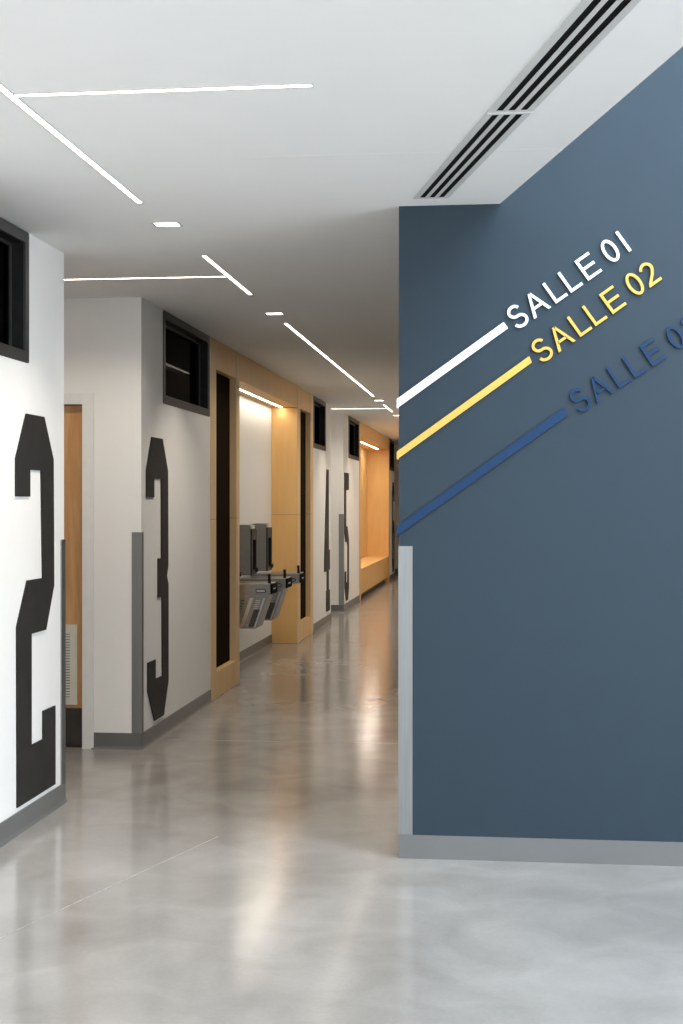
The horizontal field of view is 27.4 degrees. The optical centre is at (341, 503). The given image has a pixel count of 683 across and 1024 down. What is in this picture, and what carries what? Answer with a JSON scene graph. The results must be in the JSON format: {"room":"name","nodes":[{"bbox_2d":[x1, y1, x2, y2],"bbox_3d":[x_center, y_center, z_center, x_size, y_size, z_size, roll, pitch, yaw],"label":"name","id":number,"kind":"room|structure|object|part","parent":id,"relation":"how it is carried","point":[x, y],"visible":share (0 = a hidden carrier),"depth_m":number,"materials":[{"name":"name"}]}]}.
{"room":"school corridor","nodes":[
{"label":"school corridor","id":0,"kind":"room"},
{"bbox_2d":[0,234,63,822],"bbox_3d":[-2.031,0.121,2.159,0.150,2.757,9.825,0,0,7],"label":"wall","id":1,"kind":"structure","parent":0,"point":[35,387],"depth_m":6.57,"materials":[{"name":"white paint"}]},
{"bbox_2d":[0,217,28,362],"bbox_3d":[-1.567,-0.953,5.934,0.106,0.601,1.149,0,0,7],"label":"window","id":2,"kind":"structure","parent":1,"relation":"in","point":[14,241],"depth_m":6.45,"materials":[{"name":"grey metal"}]},
{"bbox_3d":[-1.589,-0.953,5.936,0.006,0.489,1.034,0,0,7],"label":"pane","id":3,"kind":"part","parent":2,"relation":"part of","materials":[{"name":"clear glass"}]},
{"bbox_2d":[0,782,67,847],"bbox_3d":[-2.797,1.450,2.256,1.726,0.100,9.842,0,0,7],"label":"baseboard","id":4,"kind":"structure","parent":1,"relation":"attached to","point":[19,822],"depth_m":6.53,"materials":[{"name":"grey plastic"}]},
{"bbox_2d":[15,414,55,807],"bbox_3d":[-1.439,0.481,6.598,0.007,1.793,0.560,0,0,7],"label":"number sign","id":5,"kind":"object","parent":1,"relation":"attached to","point":[35,762],"depth_m":6.55,"materials":[{"name":"black paint"}]},
{"bbox_2d":[61,539,65,784],"bbox_3d":[-1.422,0.790,7.008,0.064,1.220,0.064,0,0,7],"label":"guard","id":6,"kind":"object","parent":1,"relation":"attached to","point":[63,541],"visible":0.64,"depth_m":7.00,"materials":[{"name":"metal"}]},
{"bbox_2d":[64,298,116,732],"bbox_3d":[-2.183,0.121,8.740,1.660,2.757,0.195,0,0,7],"label":"wall","id":7,"kind":"structure","parent":0,"point":[90,324],"depth_m":8.56,"materials":[{"name":"white paint"}]},
{"bbox_2d":[64,393,93,748],"bbox_3d":[-2.018,0.412,8.687,1.030,2.175,0.152,0,0,7],"label":"door","id":8,"kind":"structure","parent":7,"relation":"in","point":[78,407],"depth_m":8.62,"materials":[{"name":"brown wood"}]},
{"bbox_2d":[66,624,77,704],"bbox_3d":[-1.918,0.992,8.650,0.587,0.493,0.012,0,0,7],"label":"grille","id":9,"kind":"object","parent":8,"relation":"attached to","point":[71,629],"depth_m":8.62,"materials":[{"name":"grey metal"}]},
{"bbox_3d":[-2.023,1.376,8.667,0.885,0.232,0.002,0,0,7],"label":"kick plate","id":10,"kind":"part","parent":8,"relation":"part of","materials":[{"name":"brown metal"}]},
{"bbox_2d":[117,297,209,732],"bbox_3d":[-1.179,0.121,9.546,0.150,2.757,2.025,0,0,7],"label":"wall","id":11,"kind":"structure","parent":0,"point":[142,414],"depth_m":8.91,"materials":[{"name":"white paint"}]},
{"bbox_2d":[132,532,143,732],"bbox_3d":[-1.244,0.787,8.548,0.064,1.225,0.041,0,0,7],"label":"guard","id":12,"kind":"object","parent":11,"relation":"attached to","point":[137,537],"visible":1,"depth_m":8.53,"materials":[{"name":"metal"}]},
{"bbox_2d":[91,689,211,749],"bbox_3d":[-1.251,1.450,9.546,0.326,0.100,2.042,0,0,7],"label":"baseboard","id":13,"kind":"structure","parent":11,"relation":"attached to","point":[112,741],"depth_m":8.74,"materials":[{"name":"grey plastic"}]},
{"bbox_2d":[146,437,168,720],"bbox_3d":[-1.172,0.477,8.918,0.007,1.788,0.570,0,0,7],"label":"number sign","id":14,"kind":"object","parent":11,"relation":"attached to","point":[156,467],"depth_m":9.01,"materials":[{"name":"black paint"}]},
{"bbox_2d":[163,310,209,416],"bbox_3d":[-1.122,-0.953,9.796,0.106,0.601,1.444,0,0,7],"label":"window","id":15,"kind":"structure","parent":11,"relation":"in","point":[186,349],"depth_m":9.95,"materials":[{"name":"grey metal"}]},
{"bbox_3d":[-1.144,-0.953,9.798,0.006,0.489,1.329,0,0,7],"label":"pane","id":16,"kind":"part","parent":15,"relation":"part of","materials":[{"name":"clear glass"}]},
{"bbox_2d":[240,394,271,651],"bbox_3d":[-1.006,0.121,13.378,0.135,2.757,3.550,0,0,7],"label":"wall","id":17,"kind":"structure","parent":0,"point":[255,416],"depth_m":13.98,"materials":[{"name":"white paint"}]},
{"bbox_2d":[240,634,272,662],"bbox_3d":[-0.929,1.450,13.385,0.016,0.100,3.280,0,0,7],"label":"baseboard","id":18,"kind":"structure","parent":17,"relation":"attached to","point":[262,644],"depth_m":14.00,"materials":[{"name":"grey plastic"}]},
{"bbox_2d":[240,572,277,628],"bbox_3d":[-0.826,0.637,12.172,0.498,0.874,0.355,0,0,7],"label":"fountain","id":19,"kind":"object","parent":17,"relation":"attached to","point":[255,596],"visible":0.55,"depth_m":12.01,"materials":[{"name":"grey metal"}]},
{"bbox_3d":[-0.750,0.985,12.013,0.104,0.150,0.004,0,0,7],"label":"vent panel","id":20,"kind":"part","parent":19,"relation":"part of","materials":[{"name":"plastic"}]},
{"bbox_2d":[240,581,275,595],"bbox_3d":[-0.833,0.742,12.176,0.485,0.115,0.340,0,0,7],"label":"basin","id":21,"kind":"object","parent":19,"relation":"in","point":[249,588],"depth_m":12.00,"materials":[{"name":"metal"}]},
{"bbox_3d":[-0.586,0.735,12.147,0.012,0.086,0.316,0,0,7],"label":"control panel","id":22,"kind":"part","parent":19,"relation":"part of","materials":[{"name":"black plastic"}]},
{"bbox_2d":[240,525,291,619],"bbox_3d":[-0.729,0.637,13.017,0.498,0.874,0.355,0,0,7],"label":"fountain","id":23,"kind":"object","parent":17,"relation":"attached to","point":[248,534],"visible":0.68,"depth_m":12.93,"materials":[{"name":"grey metal"}]},
{"bbox_2d":[240,576,289,588],"bbox_3d":[-0.735,0.742,13.020,0.485,0.115,0.340,0,0,7],"label":"basin","id":24,"kind":"object","parent":23,"relation":"in","point":[283,582],"depth_m":12.86,"materials":[{"name":"metal"}]},
{"bbox_3d":[-0.653,0.985,12.857,0.104,0.150,0.004,0,0,7],"label":"vent panel","id":25,"kind":"part","parent":23,"relation":"part of","materials":[{"name":"plastic"}]},
{"bbox_3d":[-0.488,0.735,12.992,0.012,0.086,0.316,0,0,7],"label":"control panel","id":26,"kind":"part","parent":23,"relation":"part of","materials":[{"name":"black plastic"}]},
{"bbox_2d":[250,523,304,583],"bbox_3d":[-0.629,0.500,13.881,0.498,0.600,0.355,0,0,7],"label":"fountain","id":27,"kind":"object","parent":17,"relation":"attached to","point":[264,531],"visible":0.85,"depth_m":13.80,"materials":[{"name":"grey metal"}]},
{"bbox_2d":[250,572,302,583],"bbox_3d":[-0.635,0.742,13.884,0.485,0.115,0.340,0,0,7],"label":"basin","id":28,"kind":"object","parent":27,"relation":"in","point":[297,577],"depth_m":13.71,"materials":[{"name":"metal"}]},
{"bbox_3d":[-0.389,0.735,13.856,0.012,0.086,0.316,0,0,7],"label":"control panel","id":29,"kind":"part","parent":27,"relation":"part of","materials":[{"name":"black plastic"}]},
{"bbox_2d":[313,403,330,623],"bbox_3d":[-0.308,0.121,17.098,0.150,2.757,1.700,0,0,7],"label":"wall","id":30,"kind":"structure","parent":0,"point":[321,459],"depth_m":16.91,"materials":[{"name":"white paint"}]},
{"bbox_2d":[313,396,325,450],"bbox_3d":[-0.310,-0.953,16.831,0.106,0.601,1.129,0,0,7],"label":"window","id":31,"kind":"structure","parent":30,"relation":"in","point":[319,406],"depth_m":17.23,"materials":[{"name":"grey metal"}]},
{"bbox_3d":[-0.332,-0.953,16.834,0.006,0.489,1.014,0,0,7],"label":"pane","id":32,"kind":"part","parent":31,"relation":"part of","materials":[{"name":"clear glass"}]},
{"bbox_2d":[313,613,331,632],"bbox_3d":[-1.073,1.450,17.195,1.726,0.100,1.716,0,0,7],"label":"baseboard","id":33,"kind":"structure","parent":30,"relation":"attached to","point":[322,622],"depth_m":16.95,"materials":[{"name":"grey plastic"}]},
{"bbox_2d":[324,469,329,611],"bbox_3d":[-0.181,0.463,17.511,0.007,1.775,0.550,0,0,7],"label":"number sign","id":34,"kind":"object","parent":30,"relation":"attached to","point":[326,542],"depth_m":17.53,"materials":[{"name":"black paint"}]},
{"bbox_2d":[331,413,331,604],"bbox_3d":[-0.940,0.121,19.511,1.660,2.757,0.150,0,0,7],"label":"wall","id":35,"kind":"structure","parent":0,"point":[331,413],"depth_m":19.34,"materials":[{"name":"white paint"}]},
{"bbox_2d":[0,573,682,1023],"bbox_3d":[2.166,1.550,14.850,9.100,0.100,36.200,0,0,7],"label":"floor","id":36,"kind":"structure","parent":0,"point":[304,907],"depth_m":5.36,"materials":[{"name":"concrete"}]},
{"bbox_2d":[0,836,218,937],"bbox_3d":[-1.189,1.500,4.808,0.005,0.002,3.251,0,0,23],"label":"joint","id":37,"kind":"structure","parent":36,"relation":"in","point":[217,836],"depth_m":5.42,"materials":[{"name":"grey concrete"}]},
{"bbox_2d":[210,337,312,700],"bbox_3d":[-0.794,0.122,13.408,0.280,2.752,5.733,0,0,7],"label":"surround","id":38,"kind":"object","parent":36,"relation":"on","point":[231,371],"visible":0.87,"depth_m":12.23,"materials":[{"name":"brown wood"}]},
{"bbox_3d":[-0.946,-1.143,11.149,0.058,0.223,0.809,0,0,7],"label":"head panel","id":39,"kind":"part","parent":38,"relation":"part of","materials":[{"name":"brown wood"}]},
{"bbox_3d":[-0.946,1.397,11.149,0.058,0.203,0.809,0,0,7],"label":"foot panel","id":40,"kind":"part","parent":38,"relation":"part of","materials":[{"name":"brown wood"}]},
{"bbox_3d":[-0.750,-1.143,12.778,0.042,0.223,2.182,0,0,7],"label":"head panel","id":41,"kind":"part","parent":38,"relation":"part of","materials":[{"name":"brown wood"}]},
{"bbox_2d":[240,389,280,407],"bbox_3d":[-0.829,-1.029,13.363,0.030,0.004,3.248,0,0,7],"label":"strip light","id":42,"kind":"object","parent":38,"relation":"attached to","point":[240,389],"visible":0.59,"depth_m":13.60,"materials":[{"name":"plastic"}]},
{"bbox_3d":[-0.560,-1.143,14.424,0.042,0.223,1.127,0,0,7],"label":"head panel","id":43,"kind":"part","parent":38,"relation":"part of","materials":[{"name":"brown wood"}]},
{"bbox_3d":[-0.432,-1.143,15.602,0.058,0.223,0.794,0,0,7],"label":"head panel","id":44,"kind":"part","parent":38,"relation":"part of","materials":[{"name":"brown wood"}]},
{"bbox_3d":[-0.432,1.397,15.602,0.058,0.203,0.794,0,0,7],"label":"foot panel","id":45,"kind":"part","parent":38,"relation":"part of","materials":[{"name":"brown wood"}]},
{"bbox_2d":[206,740,348,742],"bbox_3d":[-0.296,1.500,8.812,1.693,0.002,0.005,0,0,5],"label":"trim","id":46,"kind":"structure","parent":36,"relation":"in","point":[206,740],"depth_m":8.82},
{"bbox_2d":[359,422,388,600],"bbox_3d":[0.387,0.122,24.321,0.435,2.752,5.680,0,0,7],"label":"niche","id":47,"kind":"object","parent":36,"relation":"on","point":[373,463],"visible":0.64,"depth_m":26.81,"materials":[{"name":"brown wood"}]},
{"bbox_3d":[0.181,-0.122,24.350,0.020,2.264,5.296,0,0,7],"label":"panel","id":48,"kind":"part","parent":47,"relation":"part of","materials":[{"name":"brown wood"}]},
{"bbox_3d":[0.570,-1.143,24.305,0.062,0.223,5.296,0,0,7],"label":"head panel","id":49,"kind":"part","parent":47,"relation":"part of","materials":[{"name":"brown wood"}]},
{"bbox_3d":[0.397,1.030,24.325,0.411,0.030,5.296,0,0,7],"label":"bench seat","id":50,"kind":"part","parent":47,"relation":"part of","materials":[{"name":"brown wood"}]},
{"bbox_2d":[0,0,682,444],"bbox_3d":[0.855,-1.417,15.001,6.260,0.320,36.000,0,0,7],"label":"ceiling","id":51,"kind":"structure","parent":0,"point":[314,240],"depth_m":4.85,"materials":[{"name":"paint"}]},
{"bbox_2d":[0,82,142,202],"bbox_3d":[-1.236,-1.255,2.408,0.029,0.004,6.908,0,0,7],"label":"recessed light","id":52,"kind":"object","parent":51,"relation":"in","point":[3,89],"visible":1,"depth_m":4.83,"materials":[{"name":"glowing white plastic diffuser"}]},
{"bbox_2d":[64,276,225,279],"bbox_3d":[-1.473,-1.255,7.830,1.688,0.004,0.029,0,0,7],"label":"recessed light","id":53,"kind":"object","parent":51,"relation":"in","point":[179,276],"visible":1,"depth_m":7.78,"materials":[{"name":"plastic"}]},
{"bbox_2d":[14,83,313,96],"bbox_3d":[-0.546,-1.255,4.250,0.926,0.004,0.029,0,0,7],"label":"recessed light","id":54,"kind":"object","parent":51,"relation":"in","point":[297,85],"visible":1,"depth_m":4.25,"materials":[{"name":"glowing white plastic diffuser"}]},
{"bbox_2d":[150,221,182,226],"bbox_3d":[-0.784,-1.255,6.291,0.128,0.004,0.096,0,0,7],"label":"recessed light","id":55,"kind":"object","parent":51,"relation":"in","point":[176,223],"visible":1,"depth_m":6.29,"materials":[{"name":"plastic"}]},
{"bbox_2d":[201,255,252,294],"bbox_3d":[-0.621,-1.255,7.742,0.029,0.004,1.328,0,0,7],"label":"recessed light","id":56,"kind":"object","parent":51,"relation":"in","point":[205,257],"visible":1,"depth_m":7.65,"materials":[{"name":"plastic"}]},
{"bbox_2d":[264,312,284,314],"bbox_3d":[-0.443,-1.255,9.252,0.128,0.004,0.096,0,0,7],"label":"recessed light","id":57,"kind":"object","parent":51,"relation":"in","point":[266,313],"visible":1,"depth_m":9.23,"materials":[{"name":"plastic"}]},
{"bbox_2d":[283,323,373,395],"bbox_3d":[-0.008,-1.255,13.057,0.029,0.004,6.668,0,0,7],"label":"recessed light","id":58,"kind":"object","parent":51,"relation":"in","point":[286,324],"visible":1,"depth_m":11.85,"materials":[{"name":"plastic"}]},
{"bbox_2d":[355,408,386,408],"bbox_3d":[-0.233,-1.255,18.579,1.688,0.004,0.029,0,0,7],"label":"recessed light","id":59,"kind":"object","parent":51,"relation":"in","point":[355,408],"visible":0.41,"depth_m":18.49,"materials":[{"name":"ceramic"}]},
{"bbox_2d":[245,148,559,157],"bbox_3d":[0.212,-1.257,5.021,1.130,0.001,0.004,0,0,7],"label":"trim","id":60,"kind":"structure","parent":51,"relation":"attached to","point":[552,148],"depth_m":5.03,"materials":[{"name":"paint"}]},
{"bbox_2d":[413,0,640,198],"bbox_3d":[0.620,-1.253,3.917,0.147,0.007,3.752,0,0,-8],"label":"ceiling vent","id":61,"kind":"object","parent":51,"relation":"in","point":[591,21],"visible":1,"depth_m":4.21,"materials":[{"name":"metal"}]},
{"bbox_3d":[0.453,-1.255,5.126,0.141,0.003,1.312,0,0,-8],"label":"diffuser frame","id":62,"kind":"part","parent":61,"relation":"part of","materials":[{"name":"metal"}]},
{"bbox_3d":[0.703,-1.255,3.282,0.141,0.003,2.470,0,0,-8],"label":"diffuser frame","id":63,"kind":"part","parent":61,"relation":"part of","materials":[{"name":"metal"}]},
{"bbox_2d":[332,412,358,604],"bbox_3d":[0.074,0.121,20.406,0.150,2.757,2.160,0,0,7],"label":"wall","id":64,"kind":"structure","parent":0,"point":[341,463],"depth_m":19.47,"materials":[{"name":"white paint"}]},
{"bbox_2d":[339,514,343,604],"bbox_3d":[0.000,0.772,19.355,0.068,1.255,0.068,0,0,7],"label":"guard","id":65,"kind":"object","parent":64,"relation":"attached to","point":[341,516],"visible":1,"depth_m":19.32,"materials":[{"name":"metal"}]},
{"bbox_2d":[331,595,359,611],"bbox_3d":[-0.694,1.450,20.486,1.726,0.100,2.176,0,0,7],"label":"baseboard","id":66,"kind":"structure","parent":64,"relation":"attached to","point":[334,608],"depth_m":19.56,"materials":[{"name":"grey plastic"}]},
{"bbox_2d":[344,472,348,600],"bbox_3d":[0.072,0.468,19.699,0.007,1.795,0.575,0,0,7],"label":"number sign","id":67,"kind":"object","parent":64,"relation":"attached to","point":[346,475],"depth_m":19.65,"materials":[{"name":"black paint"}]},
{"bbox_2d":[348,416,358,460],"bbox_3d":[0.136,-0.953,20.701,0.106,0.601,1.459,0,0,7],"label":"window","id":68,"kind":"structure","parent":64,"relation":"in","point":[353,424],"depth_m":21.13,"materials":[{"name":"black glass"}]},
{"bbox_3d":[0.114,-0.953,20.703,0.006,0.489,1.344,0,0,7],"label":"pane","id":69,"kind":"part","parent":68,"relation":"part of","materials":[{"name":"black glass"}]},
{"bbox_2d":[389,442,394,575],"bbox_3d":[0.930,0.121,27.827,0.150,2.757,1.400,0,0,7],"label":"wall","id":70,"kind":"structure","parent":0,"point":[391,473],"depth_m":27.68,"materials":[{"name":"white paint"}]},
{"bbox_2d":[389,439,393,470],"bbox_3d":[0.949,-0.953,27.749,0.106,0.601,1.149,0,0,7],"label":"window","id":71,"kind":"structure","parent":70,"relation":"in","point":[391,443],"depth_m":28.25,"materials":[{"name":"black glass"}]},
{"bbox_2d":[389,572,394,580],"bbox_3d":[0.164,1.450,27.923,1.726,0.100,1.416,0,0,7],"label":"baseboard","id":72,"kind":"structure","parent":70,"relation":"attached to","point":[392,576],"depth_m":27.71,"materials":[{"name":"grey plastic"}]},
{"bbox_2d":[392,482,393,571],"bbox_3d":[1.037,0.473,28.066,0.007,1.796,0.560,0,0,7],"label":"wall number","id":73,"kind":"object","parent":70,"relation":"attached to","point":[392,482],"depth_m":27.87,"materials":[{"name":"black"}]},
{"bbox_2d":[395,445,398,568],"bbox_3d":[0.372,0.121,30.232,1.810,2.757,0.150,0,0,7],"label":"wall","id":74,"kind":"structure","parent":0,"point":[396,446],"depth_m":30.06,"materials":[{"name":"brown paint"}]},
{"bbox_2d":[399,47,682,841],"bbox_3d":[2.952,-1.100,5.684,5.438,5.200,0.150,0,0,7],"label":"wall","id":75,"kind":"structure","parent":0,"point":[548,589],"depth_m":5.85,"materials":[{"name":"paint"}]},
{"bbox_2d":[398,546,412,834],"bbox_3d":[0.273,0.790,5.946,0.060,1.220,0.060,0,0,7],"label":"guard","id":76,"kind":"object","parent":75,"relation":"attached to","point":[405,553],"visible":1,"depth_m":5.92,"materials":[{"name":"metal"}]},
{"bbox_2d":[397,357,531,459],"bbox_3d":[0.519,-0.398,5.913,0.561,0.424,0.072,0,0,7],"label":"room sign","id":77,"kind":"object","parent":75,"relation":"attached to","point":[477,397],"depth_m":5.88,"materials":[{"name":"yellow paint"}]},
{"bbox_2d":[397,408,566,535],"bbox_3d":[0.591,-0.130,5.905,0.705,0.531,0.072,0,0,7],"label":"stripe","id":78,"kind":"object","parent":75,"relation":"attached to","point":[554,419],"depth_m":5.87,"materials":[{"name":"blue paint"}]},
{"bbox_2d":[397,231,630,408],"bbox_3d":[0.722,-0.767,5.889,0.975,0.729,0.072,0,0,7],"label":"room sign","id":79,"kind":"object","parent":75,"relation":"attached to","point":[502,327],"visible":1,"depth_m":5.86,"materials":[{"name":"white plastic"}]},
{"bbox_2d":[532,338,552,360],"bbox_3d":[0.843,-0.642,5.876,0.083,0.092,0.072,0,0,7],"label":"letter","id":80,"kind":"object","parent":75,"relation":"attached to","point":[534,349],"depth_m":5.84,"materials":[{"name":"yellow plastic"}]},
{"bbox_2d":[552,326,575,351],"bbox_3d":[0.931,-0.685,5.865,0.095,0.104,0.072,0,0,7],"label":"room sign","id":81,"kind":"object","parent":75,"relation":"attached to","point":[554,328],"depth_m":5.83,"materials":[{"name":"yellow plastic"}]},
{"bbox_2d":[567,316,592,336],"bbox_3d":[0.996,-0.736,5.858,0.103,0.084,0.072,0,0,7],"label":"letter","id":82,"kind":"object","parent":75,"relation":"attached to","point":[580,334],"depth_m":5.82,"materials":[{"name":"yellow plastic"}]},
{"bbox_2d":[570,388,590,410],"bbox_3d":[0.998,-0.432,5.858,0.082,0.092,0.072,0,0,7],"label":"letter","id":83,"kind":"object","parent":75,"relation":"attached to","point":[577,389],"depth_m":5.82,"materials":[{"name":"blue plastic"}]},
{"bbox_2d":[582,306,607,325],"bbox_3d":[1.057,-0.779,5.851,0.102,0.080,0.072,0,0,7],"label":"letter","id":84,"kind":"object","parent":75,"relation":"attached to","point":[595,323],"depth_m":5.82,"materials":[{"name":"yellow plastic"}]},
{"bbox_2d":[591,377,613,402],"bbox_3d":[1.088,-0.471,5.847,0.090,0.104,0.072,0,0,7],"label":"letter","id":85,"kind":"object","parent":75,"relation":"attached to","point":[593,379],"depth_m":5.81,"materials":[{"name":"blue plastic"}]},
{"bbox_2d":[599,285,626,313],"bbox_3d":[1.130,-0.846,5.842,0.110,0.116,0.072,0,0,7],"label":"room sign","id":86,"kind":"object","parent":75,"relation":"attached to","point":[602,297],"depth_m":5.81,"materials":[{"name":"yellow plastic"}]},
{"bbox_2d":[606,357,646,387],"bbox_3d":[1.185,-0.543,5.836,0.163,0.124,0.072,0,0,7],"label":"room sign","id":87,"kind":"object","parent":75,"relation":"attached to","point":[634,374],"depth_m":5.80,"materials":[{"name":"blue plastic"}]},
{"bbox_2d":[625,273,643,294],"bbox_3d":[1.217,-0.909,5.832,0.073,0.088,0.072,0,0,7],"label":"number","id":88,"kind":"object","parent":75,"relation":"attached to","point":[636,277],"depth_m":5.80,"materials":[{"name":"yellow plastic"}]},
{"bbox_2d":[639,262,661,287],"bbox_3d":[1.282,-0.945,5.825,0.089,0.104,0.072,0,0,7],"label":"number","id":89,"kind":"object","parent":75,"relation":"attached to","point":[651,283],"depth_m":5.79,"materials":[{"name":"yellow plastic"}]},
{"bbox_2d":[639,338,666,366],"bbox_3d":[1.292,-0.624,5.824,0.110,0.116,0.072,0,0,7],"label":"room sign","id":90,"kind":"object","parent":75,"relation":"attached to","point":[652,363],"depth_m":5.79,"materials":[{"name":"blue plastic"}]},
{"bbox_2d":[666,326,682,347],"bbox_3d":[1.378,-0.687,5.814,0.065,0.087,0.072,0,0,7],"label":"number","id":91,"kind":"object","parent":75,"relation":"attached to","point":[677,330],"depth_m":5.78,"materials":[{"name":"blue plastic"}]},
{"bbox_3d":[2.304,0.121,23.138,0.150,2.757,19.500,0,0,7],"label":"wall","id":92,"kind":"structure","parent":0,"visible":0},
{"bbox_2d":[399,835,682,865],"bbox_3d":[4.468,1.450,19.043,5.388,0.100,27.040,0,0,7],"label":"baseboard","id":93,"kind":"structure","parent":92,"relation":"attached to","point":[652,853],"depth_m":5.85,"materials":[{"name":"grey plastic"}]}
]}

